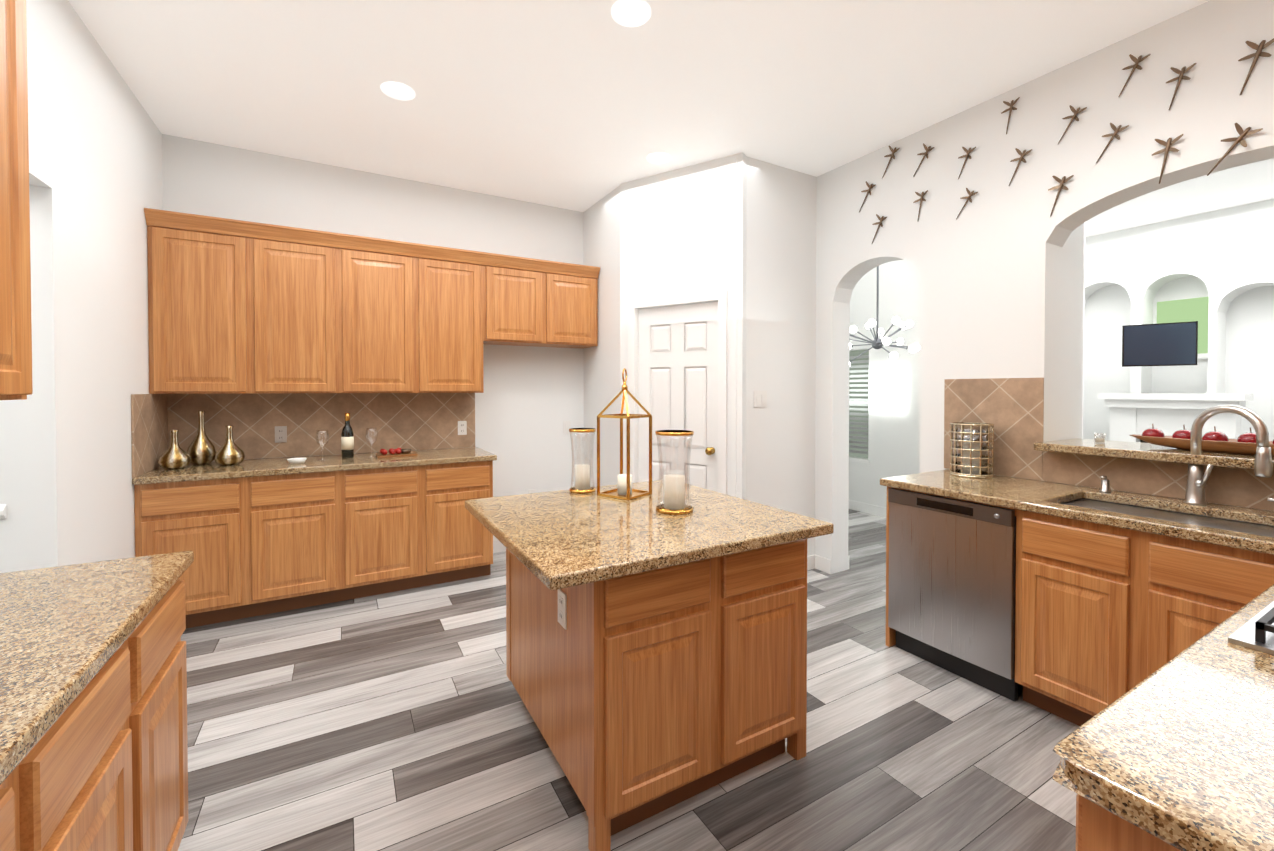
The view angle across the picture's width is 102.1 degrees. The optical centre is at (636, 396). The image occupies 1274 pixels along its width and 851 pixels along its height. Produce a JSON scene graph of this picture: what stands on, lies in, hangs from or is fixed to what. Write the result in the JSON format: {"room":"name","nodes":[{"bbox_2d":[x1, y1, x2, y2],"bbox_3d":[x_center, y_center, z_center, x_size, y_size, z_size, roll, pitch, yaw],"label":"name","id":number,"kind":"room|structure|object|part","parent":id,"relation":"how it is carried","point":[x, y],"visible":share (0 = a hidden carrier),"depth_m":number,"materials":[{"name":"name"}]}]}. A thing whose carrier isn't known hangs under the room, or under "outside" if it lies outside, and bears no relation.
{"room":"kitchen","nodes":[
{"label":"kitchen","id":0,"kind":"room"},
{"bbox_2d":[0,400,7,572],"bbox_3d":[-3.812,-0.147,1.299,3.053,3.050,0.140,0,1,-30],"label":"wall","id":1,"kind":"structure","parent":0,"point":[3,548],"depth_m":1.99,"materials":[{"name":"paint"}]},
{"bbox_2d":[0,504,6,518],"bbox_3d":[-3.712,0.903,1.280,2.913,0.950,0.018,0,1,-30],"label":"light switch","id":2,"kind":"structure","parent":1,"relation":"attached to","point":[3,511],"depth_m":1.99,"materials":[{"name":"plastic"}]},
{"bbox_2d":[5,0,162,571],"bbox_3d":[-1.070,-0.125,-0.283,0.137,3.050,8.570,0,1,-30],"label":"wall","id":3,"kind":"structure","parent":0,"point":[95,161],"depth_m":2.27,"materials":[{"name":"paint"}]},
{"bbox_2d":[0,0,32,399],"bbox_3d":[-1.544,-0.525,1.031,0.342,1.067,0.350,0,1,-30],"label":"upper cabinet","id":4,"kind":"object","parent":3,"relation":"attached to","point":[15,265],"depth_m":1.20,"materials":[{"name":"brown wood"}]},
{"bbox_2d":[162,134,583,539],"bbox_3d":[-0.437,-0.198,4.935,6.417,3.050,0.140,0,1,-30],"label":"wall","id":5,"kind":"structure","parent":0,"point":[529,400],"depth_m":4.28,"materials":[{"name":"paint"}]},
{"bbox_2d":[143,216,254,395],"bbox_3d":[-2.768,-0.536,3.316,0.490,1.027,0.342,0,1,-30],"label":"upper cabinet","id":6,"kind":"object","parent":5,"relation":"attached to","point":[199,275],"depth_m":3.17,"materials":[{"name":"brown wood"}]},
{"bbox_2d":[251,228,342,395],"bbox_3d":[-2.343,-0.540,3.560,0.490,1.027,0.342,0,1,-30],"label":"upper cabinet","id":7,"kind":"object","parent":5,"relation":"attached to","point":[271,344],"depth_m":3.41,"materials":[{"name":"brown wood"}]},
{"bbox_2d":[131,393,474,477],"bbox_3d":[-2.057,0.203,3.566,1.963,0.455,0.633,0,1,-30],"label":"backsplash","id":8,"kind":"structure","parent":5,"relation":"attached to","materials":[{"name":"tile"}]},
{"bbox_2d":[339,240,418,395],"bbox_3d":[-1.917,-0.543,3.803,0.490,1.027,0.342,0,1,-30],"label":"upper cabinet","id":9,"kind":"object","parent":5,"relation":"attached to","point":[379,285],"depth_m":3.66,"materials":[{"name":"brown wood"}]},
{"bbox_2d":[419,252,486,395],"bbox_3d":[-1.492,-0.546,4.046,0.490,1.027,0.342,0,1,-30],"label":"upper cabinet","id":10,"kind":"object","parent":5,"relation":"attached to","point":[452,289],"depth_m":3.90,"materials":[{"name":"brown wood"}]},
{"bbox_2d":[493,540,505,552],"bbox_3d":[-0.928,1.280,4.586,0.993,0.105,0.011,0,1,-30],"label":"baseboard","id":11,"kind":"structure","parent":5,"relation":"attached to","point":[498,546],"depth_m":4.43,"materials":[{"name":"paint"}]},
{"bbox_2d":[487,260,546,346],"bbox_3d":[-1.065,-0.753,4.288,0.494,0.620,0.342,0,1,-30],"label":"upper cabinet","id":12,"kind":"object","parent":5,"relation":"attached to","point":[516,293],"depth_m":4.15,"materials":[{"name":"brown wood"}]},
{"bbox_2d":[543,268,598,348],"bbox_3d":[-0.636,-0.757,4.533,0.494,0.620,0.342,0,1,-30],"label":"upper cabinet","id":13,"kind":"object","parent":5,"relation":"attached to","point":[572,296],"depth_m":4.39,"materials":[{"name":"brown wood"}]},
{"bbox_2d":[178,509,1079,850],"bbox_3d":[1.198,1.405,1.169,11.600,0.050,8.800,0,1,-30],"label":"floor","id":14,"kind":"structure","parent":0,"point":[396,721],"depth_m":2.00,"materials":[{"name":"grey wood"}]},
{"bbox_2d":[0,728,47,850],"bbox_3d":[-1.032,0.953,0.410,0.597,0.874,0.450,0,1,-30],"label":"base cabinet","id":15,"kind":"object","parent":14,"relation":"on","point":[24,792],"depth_m":0.77,"materials":[{"name":"brown wood"}]},
{"bbox_2d":[48,616,147,850],"bbox_3d":[-1.256,0.947,0.801,0.597,0.874,0.450,0,1,-30],"label":"base cabinet","id":16,"kind":"object","parent":14,"relation":"on","point":[93,715],"depth_m":1.00,"materials":[{"name":"brown wood"}]},
{"bbox_2d":[0,551,193,779],"bbox_3d":[-0.474,0.508,-0.561,0.608,0.039,4.520,0,1,-30],"label":"countertop","id":17,"kind":"structure","parent":16,"relation":"on","point":[58,625],"depth_m":1.05,"materials":[{"name":"beige stone"}]},
{"bbox_2d":[148,560,193,850],"bbox_3d":[-1.479,0.942,1.191,0.597,0.874,0.450,0,1,-30],"label":"base cabinet","id":18,"kind":"object","parent":14,"relation":"on","point":[167,667],"depth_m":1.35,"materials":[{"name":"brown wood"}]},
{"bbox_2d":[133,480,246,627],"bbox_3d":[-2.700,0.914,3.217,0.490,0.874,0.617,0,1,-30],"label":"base cabinet","id":19,"kind":"object","parent":14,"relation":"on","point":[206,518],"depth_m":2.98,"materials":[{"name":"brown wood"}]},
{"bbox_2d":[247,472,342,617],"bbox_3d":[-2.274,0.910,3.460,0.490,0.874,0.617,0,1,-30],"label":"base cabinet","id":20,"kind":"object","parent":14,"relation":"on","point":[295,523],"depth_m":3.20,"materials":[{"name":"brown wood"}]},
{"bbox_2d":[132,448,496,483],"bbox_3d":[-2.047,0.450,3.572,1.983,0.039,0.638,0,1,-30],"label":"countertop","id":21,"kind":"structure","parent":20,"relation":"on","point":[269,465],"depth_m":3.33,"materials":[{"name":"beige stone"}]},
{"bbox_2d":[157,430,190,468],"bbox_3d":[-2.819,0.319,3.141,0.156,0.235,0.156,0,1,-30],"label":"vase","id":22,"kind":"object","parent":21,"relation":"on","point":[174,455],"visible":1,"depth_m":3.11,"materials":[{"name":"gold metal"}]},
{"bbox_2d":[187,411,215,464],"bbox_3d":[-2.807,0.261,3.320,0.148,0.345,0.148,0,1,-30],"label":"vase","id":23,"kind":"object","parent":21,"relation":"on","point":[201,450],"visible":0.96,"depth_m":3.29,"materials":[{"name":"gold metal"}]},
{"bbox_2d":[214,425,244,464],"bbox_3d":[-2.613,0.309,3.305,0.160,0.250,0.160,0,1,-30],"label":"vase","id":24,"kind":"object","parent":21,"relation":"on","point":[229,452],"visible":1,"depth_m":3.27,"materials":[{"name":"gold metal"}]},
{"bbox_2d":[287,458,306,463],"bbox_3d":[-2.223,0.418,3.369,0.110,0.030,0.110,0,1,-30],"label":"dish","id":25,"kind":"object","parent":21,"relation":"on","point":[296,460],"visible":1,"depth_m":3.34,"materials":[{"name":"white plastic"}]},
{"bbox_2d":[316,430,328,459],"bbox_3d":[-2.156,0.328,3.533,0.080,0.205,0.080,0,1,-30],"label":"wine glass","id":26,"kind":"object","parent":21,"relation":"on","point":[321,438],"visible":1,"depth_m":3.53,"materials":[{"name":"clear glass"}]},
{"bbox_2d":[341,413,353,457],"bbox_3d":[-2.040,0.271,3.632,0.078,0.316,0.076,0,1,-30],"label":"wine bottle","id":27,"kind":"object","parent":21,"relation":"on","point":[347,442],"visible":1,"depth_m":3.61,"materials":[{"name":"black glass"}]},
{"bbox_2d":[365,428,377,456],"bbox_3d":[-1.900,0.326,3.690,0.080,0.205,0.080,0,1,-30],"label":"wine glass","id":28,"kind":"object","parent":21,"relation":"on","point":[369,438],"visible":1,"depth_m":3.69,"materials":[{"name":"clear glass"}]},
{"bbox_2d":[376,448,417,457],"bbox_3d":[-1.746,0.401,3.745,0.260,0.054,0.180,0,1,-30],"label":"serving board","id":29,"kind":"object","parent":21,"relation":"on","point":[392,453],"visible":1,"depth_m":3.69,"materials":[{"name":"brown wood"}]},
{"bbox_2d":[343,468,426,600],"bbox_3d":[-1.849,0.907,3.704,0.490,0.874,0.617,0,1,-30],"label":"base cabinet","id":30,"kind":"object","parent":14,"relation":"on","point":[383,507],"depth_m":3.45,"materials":[{"name":"brown wood"}]},
{"bbox_2d":[423,460,492,585],"bbox_3d":[-1.424,0.904,3.947,0.490,0.874,0.617,0,1,-30],"label":"base cabinet","id":31,"kind":"object","parent":14,"relation":"on","point":[456,546],"depth_m":3.68,"materials":[{"name":"brown wood"}]},
{"bbox_2d":[465,480,833,850],"bbox_3d":[-0.021,0.909,2.060,1.075,0.914,1.070,0,1,-30],"label":"kitchen island","id":32,"kind":"object","parent":14,"relation":"on","point":[656,662],"visible":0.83,"depth_m":1.71,"materials":[{"name":"brown wood"}]},
{"bbox_2d":[569,428,595,493],"bbox_3d":[-0.258,0.298,2.440,0.127,0.295,0.127,0,1,-30],"label":"hurricane","id":33,"kind":"object","parent":32,"relation":"on","point":[582,484],"visible":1,"depth_m":2.41,"materials":[{"name":"clear glass"}]},
{"bbox_2d":[597,368,651,499],"bbox_3d":[-0.056,0.158,2.358,0.184,0.579,0.184,1,1,36],"label":"lantern","id":34,"kind":"object","parent":32,"relation":"on","point":[624,490],"visible":1,"depth_m":2.34,"materials":[{"name":"gold metal"}]},
{"bbox_2d":[655,430,693,514],"bbox_3d":[0.149,0.294,2.051,0.153,0.315,0.153,0,1,-30],"label":"hurricane","id":35,"kind":"object","parent":32,"relation":"on","point":[674,494],"visible":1,"depth_m":2.02,"materials":[{"name":"clear glass"}]},
{"bbox_2d":[1076,802,1167,850],"bbox_3d":[0.924,0.951,0.534,0.430,0.874,0.637,0,1,-30],"label":"base cabinet","id":36,"kind":"object","parent":14,"relation":"on","point":[1094,832],"depth_m":0.66,"materials":[{"name":"brown wood"}]},
{"bbox_2d":[880,470,1273,850],"bbox_3d":[1.385,0.518,1.633,2.398,0.120,2.098,0,1,-30],"label":"countertop","id":37,"kind":"structure","parent":36,"relation":"on","point":[1152,637],"depth_m":1.93,"materials":[{"name":"beige stone"}]},
{"bbox_2d":[888,488,1017,700],"bbox_3d":[1.762,0.925,2.670,0.623,0.865,0.590,0,1,-30],"label":"dishwasher","id":38,"kind":"object","parent":37,"relation":"in","point":[953,561],"depth_m":2.47,"materials":[{"name":"silver metal"}]},
{"bbox_2d":[950,422,993,478],"bbox_3d":[1.876,0.294,2.889,0.208,0.292,0.208,0,1,-30],"label":"candle holder","id":39,"kind":"object","parent":37,"relation":"on","point":[970,463],"visible":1,"depth_m":2.85,"materials":[{"name":"gold metal"}]},
{"bbox_2d":[1068,498,1273,537],"bbox_3d":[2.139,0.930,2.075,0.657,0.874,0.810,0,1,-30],"label":"sink","id":40,"kind":"object","parent":37,"relation":"in","point":[1100,503],"depth_m":2.12,"materials":[{"name":"grey metal"}]},
{"bbox_2d":[1180,405,1273,505],"bbox_3d":[2.387,0.241,2.045,0.138,0.421,0.320,0,1,-30],"label":"faucet","id":41,"kind":"object","parent":37,"relation":"on","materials":[{"name":"silver metal"}]},
{"bbox_2d":[1228,601,1273,654],"bbox_3d":[1.652,0.444,0.977,0.910,0.045,0.530,0,1,-30],"label":"cooktop","id":42,"kind":"object","parent":37,"relation":"in","point":[1255,632],"depth_m":0.98,"materials":[{"name":"silver metal"}]},
{"bbox_2d":[1097,393,1252,442],"bbox_3d":[5.101,0.647,4.947,0.258,1.359,1.000,0,1,-30],"label":"fireplace mantel","id":43,"kind":"object","parent":14,"relation":"on","point":[1168,414],"visible":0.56,"depth_m":4.93,"materials":[{"name":"paint"}]},
{"bbox_2d":[68,0,1273,236],"bbox_3d":[1.198,-1.695,1.126,11.600,0.050,8.800,0,1,-30],"label":"ceiling","id":44,"kind":"structure","parent":0,"point":[576,104],"depth_m":2.74,"materials":[{"name":"paint"}]},
{"bbox_2d":[380,81,414,100],"bbox_3d":[-1.322,-1.702,2.852,0.175,0.024,0.175,-1,1,-36],"label":"recessed light","id":45,"kind":"object","parent":44,"relation":"in","point":[396,90],"depth_m":2.84,"materials":[{"name":"white"}]},
{"bbox_2d":[611,0,650,26],"bbox_3d":[-0.025,-1.694,2.258,0.175,0.024,0.175,-1,1,-39],"label":"recessed light","id":46,"kind":"object","parent":44,"relation":"in","point":[631,13],"depth_m":2.25,"materials":[{"name":"white"}]},
{"bbox_2d":[646,152,670,163],"bbox_3d":[0.155,-1.713,3.674,0.175,0.024,0.175,-1,1,-36],"label":"recessed light","id":47,"kind":"object","parent":44,"relation":"in","point":[657,157],"depth_m":3.66,"materials":[{"name":"white"}]},
{"bbox_2d":[849,266,920,366],"bbox_3d":[2.208,-0.992,4.787,0.726,1.456,0.720,0,1,-30],"label":"chandelier","id":48,"kind":"object","parent":44,"relation":"hanging from","point":[877,342],"visible":0.75,"depth_m":4.73,"materials":[{"name":"silver metal"}]},
{"bbox_2d":[583,152,816,555],"bbox_3d":[0.453,-0.190,4.404,1.259,3.050,1.664,0,1,-30],"label":"wall","id":49,"kind":"structure","parent":0,"point":[707,302],"depth_m":3.88,"materials":[{"name":"paint"}]},
{"bbox_3d":[0.318,0.291,3.912,0.483,2.102,0.747,0,1,-30],"label":"door","id":50,"kind":"part","parent":49,"relation":"part of","materials":[{"name":"paint"}]},
{"bbox_2d":[754,391,766,406],"bbox_3d":[0.895,0.014,3.734,0.120,0.116,0.009,0,1,-30],"label":"light switch","id":51,"kind":"object","parent":49,"relation":"attached to","point":[760,398],"visible":1,"depth_m":3.73,"materials":[{"name":"white plastic"}]},
{"bbox_2d":[807,554,820,569],"bbox_3d":[1.034,1.290,3.827,0.839,0.105,0.060,0,1,-30],"label":"baseboard","id":52,"kind":"structure","parent":49,"relation":"attached to","point":[813,561],"depth_m":4.00,"materials":[{"name":"paint"}]},
{"bbox_2d":[849,223,1084,507],"bbox_3d":[2.967,-0.203,5.315,0.130,3.050,2.580,0,1,-30],"label":"wall","id":53,"kind":"structure","parent":0,"point":[884,415],"depth_m":5.65,"materials":[{"name":"paint"}]},
{"bbox_2d":[849,500,885,516],"bbox_3d":[2.913,1.270,5.304,0.011,0.105,2.578,0,1,-30],"label":"baseboard","id":54,"kind":"structure","parent":53,"relation":"attached to","point":[854,505],"depth_m":5.83,"materials":[{"name":"paint"}]},
{"bbox_2d":[815,0,1273,573],"bbox_3d":[2.878,-0.155,1.895,0.460,3.050,8.430,0,1,-30],"label":"wall","id":55,"kind":"structure","parent":0,"point":[997,264],"depth_m":2.85,"materials":[{"name":"paint"}]},
{"bbox_2d":[821,556,848,568],"bbox_3d":[1.202,1.277,4.780,0.011,0.105,1.788,0,1,-30],"label":"baseboard","id":56,"kind":"structure","parent":55,"relation":"attached to","point":[825,560],"depth_m":3.95,"materials":[{"name":"paint"}]},
{"bbox_2d":[859,181,875,211],"bbox_3d":[1.614,-1.407,3.595,0.022,0.192,0.125,0,1,-30],"label":"wall decoration","id":57,"kind":"object","parent":55,"relation":"attached to","point":[868,191],"depth_m":3.60,"materials":[{"name":"brown metal"}]},
{"bbox_2d":[872,214,886,242],"bbox_3d":[1.661,-1.157,3.517,0.022,0.184,0.105,0,1,-30],"label":"wall decoration","id":58,"kind":"object","parent":55,"relation":"attached to","point":[882,218],"depth_m":3.53,"materials":[{"name":"brown metal"}]},
{"bbox_2d":[882,146,899,177],"bbox_3d":[1.702,-1.579,3.440,0.022,0.188,0.122,0,1,-30],"label":"wall decoration","id":59,"kind":"object","parent":55,"relation":"attached to","point":[895,150],"depth_m":3.44,"materials":[{"name":"brown metal"}]},
{"bbox_2d":[913,190,927,221],"bbox_3d":[1.803,-1.210,3.267,0.022,0.188,0.091,0,1,-30],"label":"wall decoration","id":60,"kind":"object","parent":55,"relation":"attached to","point":[922,194],"depth_m":3.28,"materials":[{"name":"brown metal"}]},
{"bbox_2d":[913,143,933,176],"bbox_3d":[1.812,-1.502,3.248,0.022,0.184,0.128,0,1,-30],"label":"wall decoration","id":61,"kind":"object","parent":55,"relation":"attached to","point":[929,148],"depth_m":3.24,"materials":[{"name":"brown metal"}]},
{"bbox_2d":[958,147,975,178],"bbox_3d":[1.941,-1.383,3.024,0.022,0.174,0.094,0,1,-30],"label":"wall decoration","id":62,"kind":"object","parent":55,"relation":"attached to","point":[969,150],"depth_m":3.03,"materials":[{"name":"brown metal"}]},
{"bbox_2d":[956,188,977,218],"bbox_3d":[1.942,-1.142,3.025,0.022,0.159,0.116,0,1,-30],"label":"wall decoration","id":63,"kind":"object","parent":55,"relation":"attached to","point":[970,194],"depth_m":3.02,"materials":[{"name":"brown metal"}]},
{"bbox_2d":[1001,97,1019,133],"bbox_3d":[2.053,-1.542,2.826,0.022,0.183,0.087,0,1,-30],"label":"wall decoration","id":64,"kind":"object","parent":55,"relation":"attached to","point":[1013,102],"depth_m":2.84,"materials":[{"name":"brown metal"}]},
{"bbox_2d":[1009,148,1031,185],"bbox_3d":[2.078,-1.253,2.786,0.022,0.189,0.103,0,1,-30],"label":"wall decoration","id":65,"kind":"object","parent":55,"relation":"attached to","point":[1019,152],"depth_m":2.79,"materials":[{"name":"brown metal"}]},
{"bbox_2d":[1048,175,1073,216],"bbox_3d":[2.168,-1.036,2.631,0.022,0.207,0.105,0,1,-30],"label":"wall decoration","id":66,"kind":"object","parent":55,"relation":"attached to","point":[1061,186],"depth_m":2.64,"materials":[{"name":"brown metal"}]},
{"bbox_2d":[1058,105,1086,143],"bbox_3d":[2.191,-1.379,2.588,0.022,0.170,0.113,0,1,-30],"label":"wall decoration","id":67,"kind":"object","parent":55,"relation":"attached to","point":[1073,110],"depth_m":2.59,"materials":[{"name":"brown metal"}]},
{"bbox_2d":[944,378,1273,510],"bbox_3d":[2.307,0.174,2.420,0.010,0.544,1.700,0,1,-30],"label":"backsplash","id":68,"kind":"structure","parent":55,"relation":"attached to","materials":[{"name":"tile"}]},
{"bbox_2d":[1096,123,1128,162],"bbox_3d":[2.268,-1.220,2.454,0.022,0.165,0.116,0,1,-30],"label":"wall decoration","id":69,"kind":"object","parent":55,"relation":"attached to","point":[1118,129],"depth_m":2.45,"materials":[{"name":"brown metal"}]},
{"bbox_2d":[1119,54,1150,96],"bbox_3d":[2.306,-1.501,2.383,0.022,0.175,0.106,0,1,-30],"label":"wall decoration","id":70,"kind":"object","parent":55,"relation":"attached to","point":[1134,59],"depth_m":2.39,"materials":[{"name":"brown metal"}]},
{"bbox_2d":[1152,134,1183,183],"bbox_3d":[2.363,-1.057,2.291,0.022,0.202,0.098,0,1,-30],"label":"wall decoration","id":71,"kind":"object","parent":55,"relation":"attached to","point":[1169,142],"depth_m":2.30,"materials":[{"name":"brown metal"}]},
{"bbox_2d":[1166,63,1196,109],"bbox_3d":[2.382,-1.362,2.253,0.022,0.182,0.092,0,1,-30],"label":"wall decoration","id":72,"kind":"object","parent":55,"relation":"attached to","point":[1175,70],"depth_m":2.26,"materials":[{"name":"brown metal"}]},
{"bbox_2d":[1207,123,1262,175],"bbox_3d":[2.461,-1.028,2.120,0.022,0.184,0.149,0,1,-30],"label":"wall decoration","id":73,"kind":"object","parent":55,"relation":"attached to","point":[1238,127],"depth_m":2.11,"materials":[{"name":"brown metal"}]},
{"bbox_2d":[1238,38,1273,94],"bbox_3d":[2.487,-1.335,2.070,0.022,0.206,0.091,0,1,-30],"label":"wall decoration","id":74,"kind":"object","parent":55,"relation":"attached to","point":[1262,45],"depth_m":2.07,"materials":[{"name":"brown metal"}]},
{"bbox_2d":[1094,433,1105,442],"bbox_3d":[2.352,0.209,2.619,0.048,0.050,0.048,0,1,-30],"label":"votive","id":75,"kind":"object","parent":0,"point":[1099,440],"visible":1,"depth_m":2.61,"materials":[{"name":"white glass"}]},
{"bbox_2d":[1083,199,1273,440],"bbox_3d":[6.521,-0.172,3.120,0.400,3.050,6.660,0,1,-30],"label":"wall","id":76,"kind":"structure","parent":0,"point":[1212,273],"depth_m":5.02,"materials":[{"name":"paint"}]},
{"bbox_2d":[1122,321,1197,366],"bbox_3d":[5.146,-0.493,4.992,0.706,0.400,0.482,0,1,-30],"label":"tv","id":77,"kind":"object","parent":76,"relation":"attached to","point":[1168,344],"visible":1,"depth_m":4.84,"materials":[{"name":"black metal"}]},
{"bbox_2d":[1130,424,1273,455],"bbox_3d":[2.600,0.185,2.184,0.211,0.110,0.780,0,1,-30],"label":"tray","id":78,"kind":"object","parent":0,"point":[1221,442],"visible":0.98,"depth_m":2.25,"materials":[{"name":"brown wood"}]}
]}

